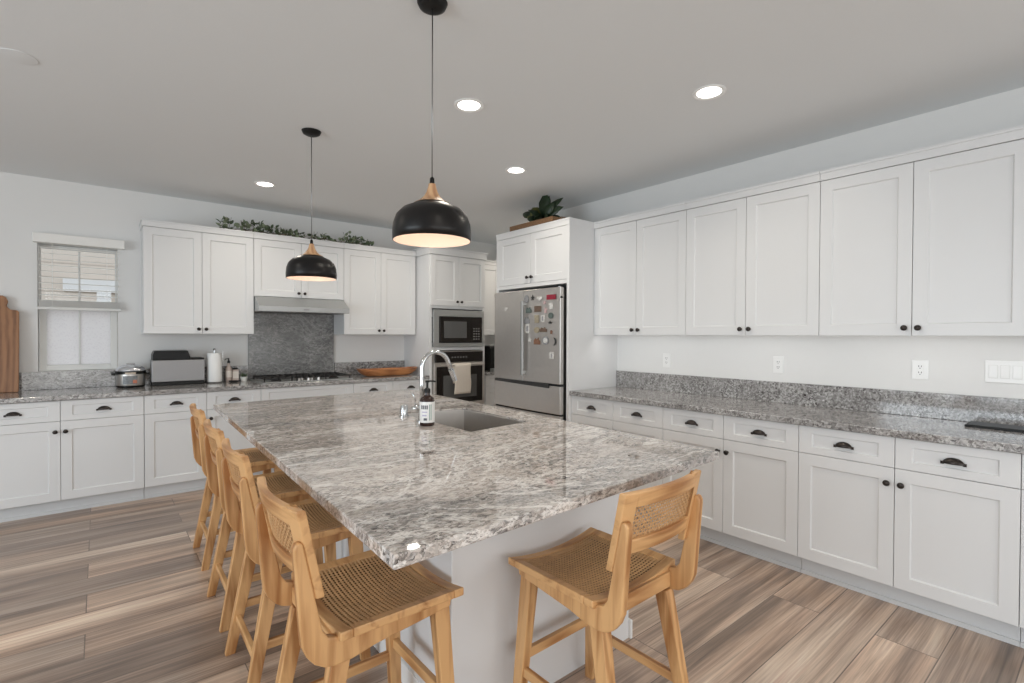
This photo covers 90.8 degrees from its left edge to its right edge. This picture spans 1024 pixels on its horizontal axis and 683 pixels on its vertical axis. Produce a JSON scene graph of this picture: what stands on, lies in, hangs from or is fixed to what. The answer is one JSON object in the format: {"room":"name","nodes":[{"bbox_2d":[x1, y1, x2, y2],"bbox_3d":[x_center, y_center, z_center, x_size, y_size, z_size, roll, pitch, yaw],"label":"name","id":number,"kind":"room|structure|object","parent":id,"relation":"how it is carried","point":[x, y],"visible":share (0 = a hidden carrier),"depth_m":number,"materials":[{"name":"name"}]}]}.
{"room":"kitchen","nodes":[
{"label":"kitchen","id":0,"kind":"room"},
{"bbox_2d":[0,172,496,372],"bbox_3d":[-3.536,-0.030,4.672,9.050,2.692,0.140,0,1,-39],"label":"wall","id":1,"kind":"structure","parent":0,"point":[28,204],"depth_m":4.60,"materials":[{"name":"white paint"}]},
{"bbox_2d":[39,244,116,370],"bbox_3d":[-3.825,-0.291,4.463,0.522,1.080,0.080,0,1,-39],"label":"window","id":2,"kind":"structure","parent":1,"relation":"in","point":[68,339],"depth_m":4.44,"materials":[{"name":"white plastic"}]},
{"bbox_2d":[32,232,124,311],"bbox_3d":[-3.730,-0.586,4.365,0.603,0.634,0.074,0,1,-39],"label":"window blind","id":3,"kind":"object","parent":2,"relation":"attached to","point":[37,237],"visible":1,"depth_m":4.34,"materials":[{"name":"white"}]},
{"bbox_2d":[19,365,247,390],"bbox_3d":[-3.689,0.329,4.448,2.466,0.150,0.020,0,1,-39],"label":"backsplash","id":4,"kind":"structure","parent":1,"relation":"attached to","point":[88,378],"depth_m":4.36,"materials":[{"name":"stone"}]},
{"bbox_2d":[139,218,253,333],"bbox_3d":[-2.980,-0.573,4.797,0.891,1.001,0.359,0,1,-39],"label":"upper cabinet","id":5,"kind":"object","parent":1,"relation":"attached to","point":[196,279],"visible":1,"depth_m":4.65,"materials":[{"name":"white paint"}]},
{"bbox_2d":[248,313,333,379],"bbox_3d":[-2.390,-0.025,5.506,0.886,0.840,0.022,0,1,-39],"label":"backsplash","id":6,"kind":"structure","parent":1,"relation":"attached to","point":[280,343],"depth_m":5.48,"materials":[{"name":"stone"}]},
{"bbox_2d":[253,232,343,299],"bbox_3d":[-2.286,-0.766,5.363,0.897,0.624,0.359,0,1,-39],"label":"upper cabinet","id":7,"kind":"object","parent":1,"relation":"attached to","point":[272,252],"visible":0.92,"depth_m":5.17,"materials":[{"name":"white paint"}]},
{"bbox_2d":[216,216,373,245],"bbox_3d":[-2.217,-1.152,5.301,1.582,0.150,0.178,0,1,-39],"label":"eucalyptus garland","id":8,"kind":"object","parent":7,"relation":"on","point":[289,232],"visible":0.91,"depth_m":5.18,"materials":[{"name":"green plant"}]},
{"bbox_2d":[254,296,348,314],"bbox_3d":[-2.234,-0.373,5.302,0.890,0.154,0.476,0,1,-39],"label":"range hood","id":9,"kind":"object","parent":7,"relation":"attached to","point":[262,304],"visible":0.89,"depth_m":5.13,"materials":[{"name":"silver metal"}]},
{"bbox_2d":[334,360,404,374],"bbox_3d":[-1.699,0.316,6.078,0.882,0.150,0.020,0,1,-39],"label":"backsplash","id":10,"kind":"structure","parent":1,"relation":"attached to","point":[350,368],"depth_m":5.99,"materials":[{"name":"stone"}]},
{"bbox_2d":[334,243,415,334],"bbox_3d":[-1.598,-0.582,5.929,0.876,1.001,0.359,0,1,-39],"label":"upper cabinet","id":11,"kind":"object","parent":1,"relation":"attached to","point":[379,282],"visible":1,"depth_m":5.79,"materials":[{"name":"white paint"}]},
{"bbox_2d":[485,260,496,334],"bbox_3d":[-0.262,-0.590,7.023,0.898,1.001,0.359,0,1,-39],"label":"upper cabinet","id":12,"kind":"object","parent":1,"relation":"attached to","point":[490,266],"visible":0.03,"depth_m":6.81,"materials":[{"name":"white paint"}]},
{"bbox_2d":[0,0,1023,244],"bbox_3d":[-0.608,-1.383,1.087,9.250,0.120,9.285,0,1,-39],"label":"ceiling","id":13,"kind":"structure","parent":0,"point":[199,100],"depth_m":2.65,"materials":[{"name":"white paint"}]},
{"bbox_2d":[0,48,37,64],"bbox_3d":[-2.333,-1.342,2.380,0.144,0.003,0.144,0,1,-39],"label":"cover plate","id":14,"kind":"object","parent":13,"relation":"attached to","point":[13,55],"visible":1,"depth_m":2.37,"materials":[{"name":"white paint"}]},
{"bbox_2d":[254,181,275,187],"bbox_3d":[-2.146,-1.364,4.385,0.172,0.007,0.172,0,1,-39],"label":"recessed light","id":15,"kind":"object","parent":13,"relation":"in","point":[258,183],"visible":1,"depth_m":4.39,"materials":[{"name":"white paint"}]},
{"bbox_2d":[285,128,336,280],"bbox_3d":[-1.290,-0.877,3.248,0.308,0.946,0.308,0,1,-39],"label":"pendant lamp","id":16,"kind":"object","parent":13,"relation":"hanging from","point":[310,265],"visible":1,"depth_m":3.17,"materials":[{"name":"black metal"}]},
{"bbox_2d":[392,0,470,247],"bbox_3d":[-0.315,-0.865,1.990,0.308,0.934,0.308,0,1,-39],"label":"pendant lamp","id":17,"kind":"object","parent":13,"relation":"hanging from","point":[430,221],"visible":1,"depth_m":1.91,"materials":[{"name":"black metal"}]},
{"bbox_2d":[454,98,483,112],"bbox_3d":[-0.244,-1.339,2.867,0.172,0.007,0.172,0,1,-39],"label":"recessed light","id":18,"kind":"object","parent":13,"relation":"in","point":[469,105],"visible":1,"depth_m":2.87,"materials":[{"name":"white paint"}]},
{"bbox_2d":[505,167,526,173],"bbox_3d":[0.032,-1.352,3.991,0.172,0.007,0.172,0,1,-39],"label":"recessed light","id":19,"kind":"object","parent":13,"relation":"in","point":[512,170],"visible":1,"depth_m":3.99,"materials":[{"name":"white paint"}]},
{"bbox_2d":[692,84,726,99],"bbox_3d":[1.056,-1.333,2.704,0.172,0.007,0.172,0,1,-39],"label":"recessed light","id":20,"kind":"object","parent":13,"relation":"in","point":[708,92],"visible":1,"depth_m":2.70,"materials":[{"name":"white paint"}]},
{"bbox_2d":[0,489,1023,682],"bbox_3d":[-0.618,1.429,1.121,9.250,0.120,9.285,0,1,-39],"label":"floor","id":21,"kind":"structure","parent":0,"point":[113,593],"depth_m":2.43,"materials":[{"name":"wood"}]},
{"bbox_2d":[0,396,143,522],"bbox_3d":[-3.642,0.885,4.090,1.036,0.875,0.642,0,1,-39],"label":"base cabinet","id":22,"kind":"object","parent":21,"relation":"on","point":[64,455],"visible":1,"depth_m":3.90,"materials":[{"name":"white paint"}]},
{"bbox_2d":[144,389,260,498],"bbox_3d":[-2.895,0.880,4.701,0.889,0.875,0.642,0,1,-39],"label":"base cabinet","id":23,"kind":"object","parent":21,"relation":"on","point":[170,465],"visible":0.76,"depth_m":4.35,"materials":[{"name":"white paint"}]},
{"bbox_2d":[189,403,281,570],"bbox_3d":[-1.763,0.868,3.250,0.523,0.943,0.444,0,1,-38],"label":"counter stool","id":24,"kind":"object","parent":21,"relation":"on","point":[259,461],"visible":0.56,"depth_m":3.14,"materials":[{"name":"brown wood"}]},
{"bbox_2d":[203,419,322,632],"bbox_3d":[-1.305,0.877,2.643,0.523,0.943,0.444,0,1,-38],"label":"counter stool","id":25,"kind":"object","parent":21,"relation":"on","point":[280,484],"visible":0.56,"depth_m":2.54,"materials":[{"name":"brown wood"}]},
{"bbox_2d":[221,438,370,682],"bbox_3d":[-0.934,0.884,2.159,0.523,0.943,0.444,0,1,-38],"label":"counter stool","id":26,"kind":"object","parent":21,"relation":"on","point":[326,530],"visible":0.65,"depth_m":2.05,"materials":[{"name":"brown wood"}]},
{"bbox_2d":[260,383,352,473],"bbox_3d":[-2.214,0.875,5.279,0.891,0.875,0.612,0,1,-39],"label":"base cabinet","id":27,"kind":"object","parent":21,"relation":"on","point":[334,389],"visible":0.23,"depth_m":5.01,"materials":[{"name":"white paint"}]},
{"bbox_2d":[255,476,463,682],"bbox_3d":[-0.492,0.893,1.582,0.523,0.943,0.444,0,1,-39],"label":"counter stool","id":28,"kind":"object","parent":21,"relation":"on","point":[341,608],"visible":0.94,"depth_m":1.55,"materials":[{"name":"brown wood"}]},
{"bbox_2d":[353,379,427,392],"bbox_3d":[-1.510,0.871,5.836,0.899,0.875,0.642,0,1,-39],"label":"base cabinet","id":29,"kind":"object","parent":21,"relation":"on","point":[402,384],"visible":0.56,"depth_m":5.57,"materials":[{"name":"white paint"}]},
{"bbox_2d":[0,373,428,403],"bbox_3d":[-2.804,0.422,4.774,4.246,0.038,0.639,0,1,-39],"label":"countertop","id":30,"kind":"structure","parent":29,"relation":"on","point":[27,396],"depth_m":4.35,"materials":[{"name":"stone"}]},
{"bbox_2d":[0,295,18,392],"bbox_3d":[-4.115,0.019,3.999,0.300,0.777,0.103,0,1,-39],"label":"cutting board","id":31,"kind":"object","parent":30,"relation":"on","point":[9,319],"visible":1,"depth_m":4.05,"materials":[{"name":"brown wood"}]},
{"bbox_2d":[111,363,149,387],"bbox_3d":[-3.390,0.298,4.486,0.226,0.212,0.237,0,1,8],"label":"multicooker","id":32,"kind":"object","parent":30,"relation":"on","point":[130,375],"visible":1,"depth_m":4.41,"materials":[{"name":"silver plastic"}]},
{"bbox_2d":[150,350,204,385],"bbox_3d":[-3.141,0.243,4.741,0.414,0.318,0.190,0,1,-39],"label":"machine","id":33,"kind":"object","parent":30,"relation":"on","point":[167,367],"visible":1,"depth_m":4.66,"materials":[{"name":"silver plastic"}]},
{"bbox_2d":[206,348,221,382],"bbox_3d":[-2.889,0.233,4.902,0.144,0.336,0.140,0,1,-39],"label":"paper towel holder","id":34,"kind":"object","parent":30,"relation":"on","point":[214,360],"visible":1,"depth_m":4.85,"materials":[{"name":"white paper"}]},
{"bbox_2d":[225,358,231,381],"bbox_3d":[-2.816,0.281,5.015,0.056,0.236,0.055,0,1,6],"label":"bottle","id":35,"kind":"object","parent":30,"relation":"on","point":[228,368],"visible":0.93,"depth_m":5.00,"materials":[{"name":"beige"}]},
{"bbox_2d":[232,368,238,379],"bbox_3d":[-2.786,0.331,5.078,0.060,0.135,0.057,0,1,-39],"label":"bottle","id":36,"kind":"object","parent":30,"relation":"on","point":[235,372],"visible":0.75,"depth_m":5.05,"materials":[{"name":"beige"}]},
{"bbox_2d":[240,373,247,380],"bbox_3d":[-2.703,0.353,5.087,0.071,0.093,0.102,0,1,-39],"label":"potted succulent","id":37,"kind":"object","parent":30,"relation":"on","point":[244,376],"visible":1,"depth_m":5.07,"materials":[{"name":"white ceramic"}]},
{"bbox_2d":[250,372,352,383],"bbox_3d":[-2.192,0.373,5.275,0.890,0.050,0.500,0,1,-39],"label":"gas cooktop","id":38,"kind":"object","parent":30,"relation":"in","point":[300,377],"visible":1,"depth_m":5.17,"materials":[{"name":"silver metal"}]},
{"bbox_2d":[250,376,352,383],"bbox_3d":[-2.192,0.393,5.276,0.890,0.010,0.500,0,1,-39],"label":"tray","id":39,"kind":"object","parent":38,"relation":"on","point":[322,378],"depth_m":5.10,"materials":[{"name":"metal"}]},
{"bbox_2d":[357,366,416,375],"bbox_3d":[-1.445,0.349,5.874,0.730,0.090,0.270,0,1,-39],"label":"dough bowl","id":40,"kind":"object","parent":30,"relation":"on","point":[398,370],"visible":1,"depth_m":5.79,"materials":[{"name":"brown wood"}]},
{"bbox_2d":[404,247,487,393],"bbox_3d":[-0.839,0.094,6.356,0.840,2.421,0.675,0,1,-39],"label":"oven tower","id":41,"kind":"object","parent":21,"relation":"on","point":[445,278],"visible":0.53,"depth_m":6.07,"materials":[{"name":"white paint"}]},
{"bbox_2d":[432,309,483,346],"bbox_3d":[-0.767,-0.159,6.270,0.724,0.440,0.444,0,1,-39],"label":"microwave","id":42,"kind":"object","parent":41,"relation":"in","point":[460,328],"visible":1,"depth_m":6.08,"materials":[{"name":"silver metal"}]},
{"bbox_2d":[432,350,483,403],"bbox_3d":[-0.775,0.481,6.285,0.720,0.740,0.586,0,1,-39],"label":"wall oven","id":43,"kind":"object","parent":41,"relation":"in","point":[444,385],"visible":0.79,"depth_m":6.11,"materials":[{"name":"metal"}]},
{"bbox_2d":[453,363,470,393],"bbox_3d":[-0.602,0.441,6.057,0.243,0.366,0.052,0,1,-39],"label":"dish towel","id":44,"kind":"object","parent":43,"relation":"hanging from","point":[462,370],"visible":0.87,"depth_m":6.04,"materials":[{"name":"beige fabric"}]},
{"bbox_2d":[322,490,632,682],"bbox_3d":[-0.548,0.907,2.978,1.094,0.880,2.438,0,1,-39],"label":"kitchen island","id":45,"kind":"object","parent":21,"relation":"on","point":[483,620],"visible":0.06,"depth_m":1.86,"materials":[{"name":"white paint"}]},
{"bbox_2d":[213,389,718,569],"bbox_3d":[-0.584,0.452,2.742,1.599,0.033,2.999,0,1,-39],"label":"island countertop","id":46,"kind":"structure","parent":45,"relation":"on","point":[411,492],"depth_m":1.87,"materials":[{"name":"stone"}]},
{"bbox_2d":[399,404,408,416],"bbox_3d":[-0.622,0.398,2.909,0.060,0.069,0.060,0,1,-39],"label":"air gap cap","id":47,"kind":"object","parent":46,"relation":"in","point":[403,408],"visible":1,"depth_m":2.89,"materials":[{"name":"silver metal"}]},
{"bbox_2d":[420,380,435,425],"bbox_3d":[-0.443,0.319,2.634,0.078,0.236,0.079,1,1,36],"label":"soap dispenser","id":48,"kind":"object","parent":46,"relation":"on","point":[427,402],"visible":1,"depth_m":2.60,"materials":[{"name":"black"}]},
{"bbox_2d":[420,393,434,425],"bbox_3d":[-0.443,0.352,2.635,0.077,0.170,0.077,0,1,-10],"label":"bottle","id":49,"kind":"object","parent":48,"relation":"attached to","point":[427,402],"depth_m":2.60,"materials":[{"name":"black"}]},
{"bbox_2d":[412,350,456,421],"bbox_3d":[-0.427,0.241,2.795,0.290,0.388,0.060,0,1,-39],"label":"kitchen faucet","id":50,"kind":"object","parent":46,"relation":"on","point":[416,408],"visible":0.82,"depth_m":2.74,"materials":[{"name":"silver metal"}]},
{"bbox_2d":[408,410,522,431],"bbox_3d":[-0.281,0.570,2.900,0.424,0.250,0.768,0,1,-39],"label":"sink","id":51,"kind":"object","parent":46,"relation":"in","point":[467,420],"visible":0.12,"depth_m":3.18,"materials":[{"name":"metal"}]},
{"bbox_2d":[484,375,495,405],"bbox_3d":[-0.175,0.862,6.929,0.898,0.875,0.642,0,1,-39],"label":"base cabinet","id":52,"kind":"object","parent":21,"relation":"on","point":[488,379],"visible":0.02,"depth_m":6.46,"materials":[{"name":"white paint"}]},
{"bbox_2d":[484,371,493,374],"bbox_3d":[-0.168,0.405,6.932,0.920,0.038,0.639,0,1,-39],"label":"countertop","id":53,"kind":"structure","parent":52,"relation":"on","point":[485,372],"depth_m":6.43,"materials":[{"name":"stone"}]},
{"bbox_2d":[484,345,494,370],"bbox_3d":[-0.242,0.217,6.760,0.250,0.340,0.320,0,1,-39],"label":"coffee maker","id":54,"kind":"object","parent":53,"relation":"on","point":[489,349],"visible":0.44,"depth_m":6.65,"materials":[{"name":"black plastic"}]},
{"bbox_2d":[494,286,566,420],"bbox_3d":[0.330,0.422,4.837,0.665,1.810,0.925,0,1,-39],"label":"refrigerator","id":55,"kind":"object","parent":21,"relation":"on","point":[526,380],"visible":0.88,"depth_m":4.58,"materials":[{"name":"silver metal"}]},
{"bbox_2d":[524,295,528,302],"bbox_3d":[0.133,-0.389,4.612,0.004,0.073,0.062,0,1,-39],"label":"magnet","id":56,"kind":"object","parent":55,"relation":"attached to","point":[526,298],"visible":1,"depth_m":4.61},
{"bbox_2d":[524,317,529,323],"bbox_3d":[0.137,-0.196,4.609,0.004,0.064,0.075,0,1,-39],"label":"magnet","id":57,"kind":"object","parent":55,"relation":"attached to","point":[526,320],"visible":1,"depth_m":4.61},
{"bbox_2d":[534,315,538,322],"bbox_3d":[0.220,-0.201,4.510,0.004,0.072,0.056,0,1,-39],"label":"magnet","id":58,"kind":"object","parent":55,"relation":"attached to","point":[536,317],"visible":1,"depth_m":4.51},
{"bbox_2d":[534,338,539,344],"bbox_3d":[0.222,-0.004,4.509,0.004,0.062,0.081,0,1,-39],"label":"magnet","id":59,"kind":"object","parent":55,"relation":"attached to","point":[536,341],"visible":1,"depth_m":4.50},
{"bbox_2d":[534,306,540,311],"bbox_3d":[0.229,-0.290,4.499,0.004,0.054,0.088,0,1,-39],"label":"magnet","id":60,"kind":"object","parent":55,"relation":"attached to","point":[536,308],"visible":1,"depth_m":4.50},
{"bbox_2d":[542,336,548,344],"bbox_3d":[0.292,-0.009,4.426,0.006,0.075,0.085,0,1,-39],"label":"magnet","id":61,"kind":"object","parent":55,"relation":"attached to","point":[545,340],"visible":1,"depth_m":4.42},
{"bbox_2d":[546,294,555,299],"bbox_3d":[0.339,-0.386,4.372,0.004,0.043,0.112,0,1,-39],"label":"magnet","id":62,"kind":"object","parent":55,"relation":"attached to","point":[552,296],"visible":1,"depth_m":4.37},
{"bbox_2d":[549,352,553,358],"bbox_3d":[0.343,0.121,4.371,0.006,0.056,0.052,0,1,-39],"label":"magnet","id":63,"kind":"object","parent":55,"relation":"attached to","point":[551,354],"visible":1,"depth_m":4.37},
{"bbox_2d":[496,217,617,421],"bbox_3d":[0.401,0.131,4.889,0.674,2.391,1.021,0,1,-39],"label":"surround","id":64,"kind":"object","parent":21,"relation":"on","point":[560,252],"visible":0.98,"depth_m":4.46,"materials":[{"name":"white paint"}]},
{"bbox_2d":[510,216,565,231],"bbox_3d":[0.259,-1.092,4.765,0.240,0.054,0.646,0,1,-39],"label":"woven tray","id":65,"kind":"object","parent":64,"relation":"on","point":[551,218],"visible":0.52,"depth_m":4.63,"materials":[{"name":"wicker"}]},
{"bbox_2d":[523,195,563,221],"bbox_3d":[0.261,-1.234,4.767,0.277,0.318,0.533,0,1,-39],"label":"plant","id":66,"kind":"object","parent":65,"relation":"in","point":[546,208],"visible":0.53,"depth_m":4.67,"materials":[{"name":"green plant"}]},
{"bbox_2d":[508,469,702,682],"bbox_3d":[0.324,0.893,1.735,0.444,0.943,0.523,0,1,-40],"label":"counter stool","id":67,"kind":"object","parent":21,"relation":"on","point":[599,576],"visible":1,"depth_m":1.68,"materials":[{"name":"brown wood"}]},
{"bbox_2d":[571,395,666,524],"bbox_3d":[1.019,0.900,4.161,0.642,0.875,0.906,0,1,-39],"label":"base cabinet","id":68,"kind":"object","parent":21,"relation":"on","point":[631,418],"visible":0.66,"depth_m":3.90,"materials":[{"name":"white paint"}]},
{"bbox_2d":[662,407,801,571],"bbox_3d":[1.594,0.911,3.459,0.642,0.875,0.906,0,1,-39],"label":"base cabinet","id":69,"kind":"object","parent":21,"relation":"on","point":[749,494],"visible":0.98,"depth_m":3.16,"materials":[{"name":"white paint"}]},
{"bbox_2d":[798,425,1021,646],"bbox_3d":[2.170,0.921,2.755,0.642,0.875,0.909,0,1,-39],"label":"base cabinet","id":70,"kind":"object","parent":21,"relation":"on","point":[931,529],"visible":1,"depth_m":2.51,"materials":[{"name":"white paint"}]},
{"bbox_2d":[1019,454,1023,647],"bbox_3d":[2.747,0.932,2.051,0.642,0.875,0.908,0,1,-39],"label":"base cabinet","id":71,"kind":"object","parent":21,"relation":"on","point":[1021,622],"visible":0.92,"depth_m":2.21,"materials":[{"name":"white paint"}]},
{"bbox_2d":[569,386,1023,453],"bbox_3d":[1.888,0.459,3.102,0.639,0.038,3.636,0,1,-39],"label":"countertop","id":72,"kind":"structure","parent":71,"relation":"on","point":[951,432],"depth_m":2.96,"materials":[{"name":"stone"}]},
{"bbox_2d":[964,421,1023,432],"bbox_3d":[2.549,0.442,2.573,0.170,0.012,0.340,0,1,-39],"label":"tablet","id":73,"kind":"object","parent":72,"relation":"on","point":[1004,427],"visible":1,"depth_m":2.59,"materials":[{"name":"black plastic"}]},
{"bbox_2d":[555,87,1023,398],"bbox_3d":[2.697,0.015,2.711,0.120,2.692,7.375,0,1,-39],"label":"wall","id":74,"kind":"structure","parent":0,"point":[956,363],"depth_m":3.30,"materials":[{"name":"white paint"}]},
{"bbox_2d":[593,202,686,335],"bbox_3d":[1.134,-0.551,4.234,0.362,1.001,0.906,0,1,-39],"label":"upper cabinet","id":75,"kind":"object","parent":74,"relation":"attached to","point":[640,257],"visible":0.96,"depth_m":4.09,"materials":[{"name":"white paint"}]},
{"bbox_2d":[663,353,670,367],"bbox_3d":[1.316,0.161,4.296,0.009,0.118,0.072,0,1,-39],"label":"wall outlet","id":76,"kind":"object","parent":74,"relation":"attached to","point":[666,357],"visible":1,"depth_m":4.29,"materials":[{"name":"white plastic"}]},
{"bbox_2d":[685,171,820,335],"bbox_3d":[1.710,-0.541,3.532,0.362,1.001,0.906,0,1,-39],"label":"upper cabinet","id":77,"kind":"object","parent":74,"relation":"attached to","point":[753,253],"visible":0.98,"depth_m":3.38,"materials":[{"name":"white paint"}]},
{"bbox_2d":[773,356,783,372],"bbox_3d":[1.895,0.166,3.589,0.009,0.118,0.072,0,1,-39],"label":"wall outlet","id":78,"kind":"object","parent":74,"relation":"attached to","point":[778,362],"visible":1,"depth_m":3.59,"materials":[{"name":"white plastic"}]},
{"bbox_2d":[776,360,780,369],"bbox_3d":[1.893,0.166,3.587,0.002,0.068,0.034,0,1,-39],"label":"socket","id":79,"kind":"object","parent":78,"relation":"attached to","point":[778,362],"depth_m":3.59,"materials":[{"name":"white plastic"}]},
{"bbox_2d":[616,370,1023,425],"bbox_3d":[2.128,0.364,3.297,0.020,0.146,3.636,0,1,-39],"label":"backsplash","id":80,"kind":"structure","parent":74,"relation":"attached to","point":[967,408],"depth_m":3.25,"materials":[{"name":"stone"}]},
{"bbox_2d":[912,360,928,379],"bbox_3d":[2.402,0.167,2.970,0.009,0.112,0.078,0,1,-39],"label":"wall outlet","id":81,"kind":"object","parent":74,"relation":"attached to","point":[920,368],"visible":1,"depth_m":2.97,"materials":[{"name":"white plastic"}]},
{"bbox_2d":[916,364,923,375],"bbox_3d":[2.400,0.167,2.968,0.002,0.068,0.034,0,1,-39],"label":"socket","id":82,"kind":"object","parent":81,"relation":"attached to","point":[919,367],"depth_m":2.97,"materials":[{"name":"white plastic"}]},
{"bbox_2d":[819,125,1023,335],"bbox_3d":[2.286,-0.530,2.828,0.362,1.001,0.909,0,1,-39],"label":"upper cabinet","id":83,"kind":"object","parent":74,"relation":"attached to","point":[927,241],"visible":1,"depth_m":2.68,"materials":[{"name":"white paint"}]},
{"bbox_2d":[985,360,1023,383],"bbox_3d":[2.627,0.163,2.693,0.012,0.118,0.147,0,1,-39],"label":"light switch","id":84,"kind":"object","parent":74,"relation":"attached to","point":[1012,372],"visible":1,"depth_m":2.69,"materials":[{"name":"white plastic"}]},
{"label":"outside","id":85,"kind":"structure","parent":0,"visible":0},
{"bbox_3d":[-0.006,1.635,0.020,50.000,0.100,50.000,0,1,-39],"label":"ground","id":86,"kind":"structure","parent":85,"visible":0},
{"bbox_2d":[41,248,117,366],"bbox_3d":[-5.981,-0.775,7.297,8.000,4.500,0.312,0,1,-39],"label":"house","id":87,"kind":"structure","parent":86,"relation":"on","point":[55,252],"depth_m":7.07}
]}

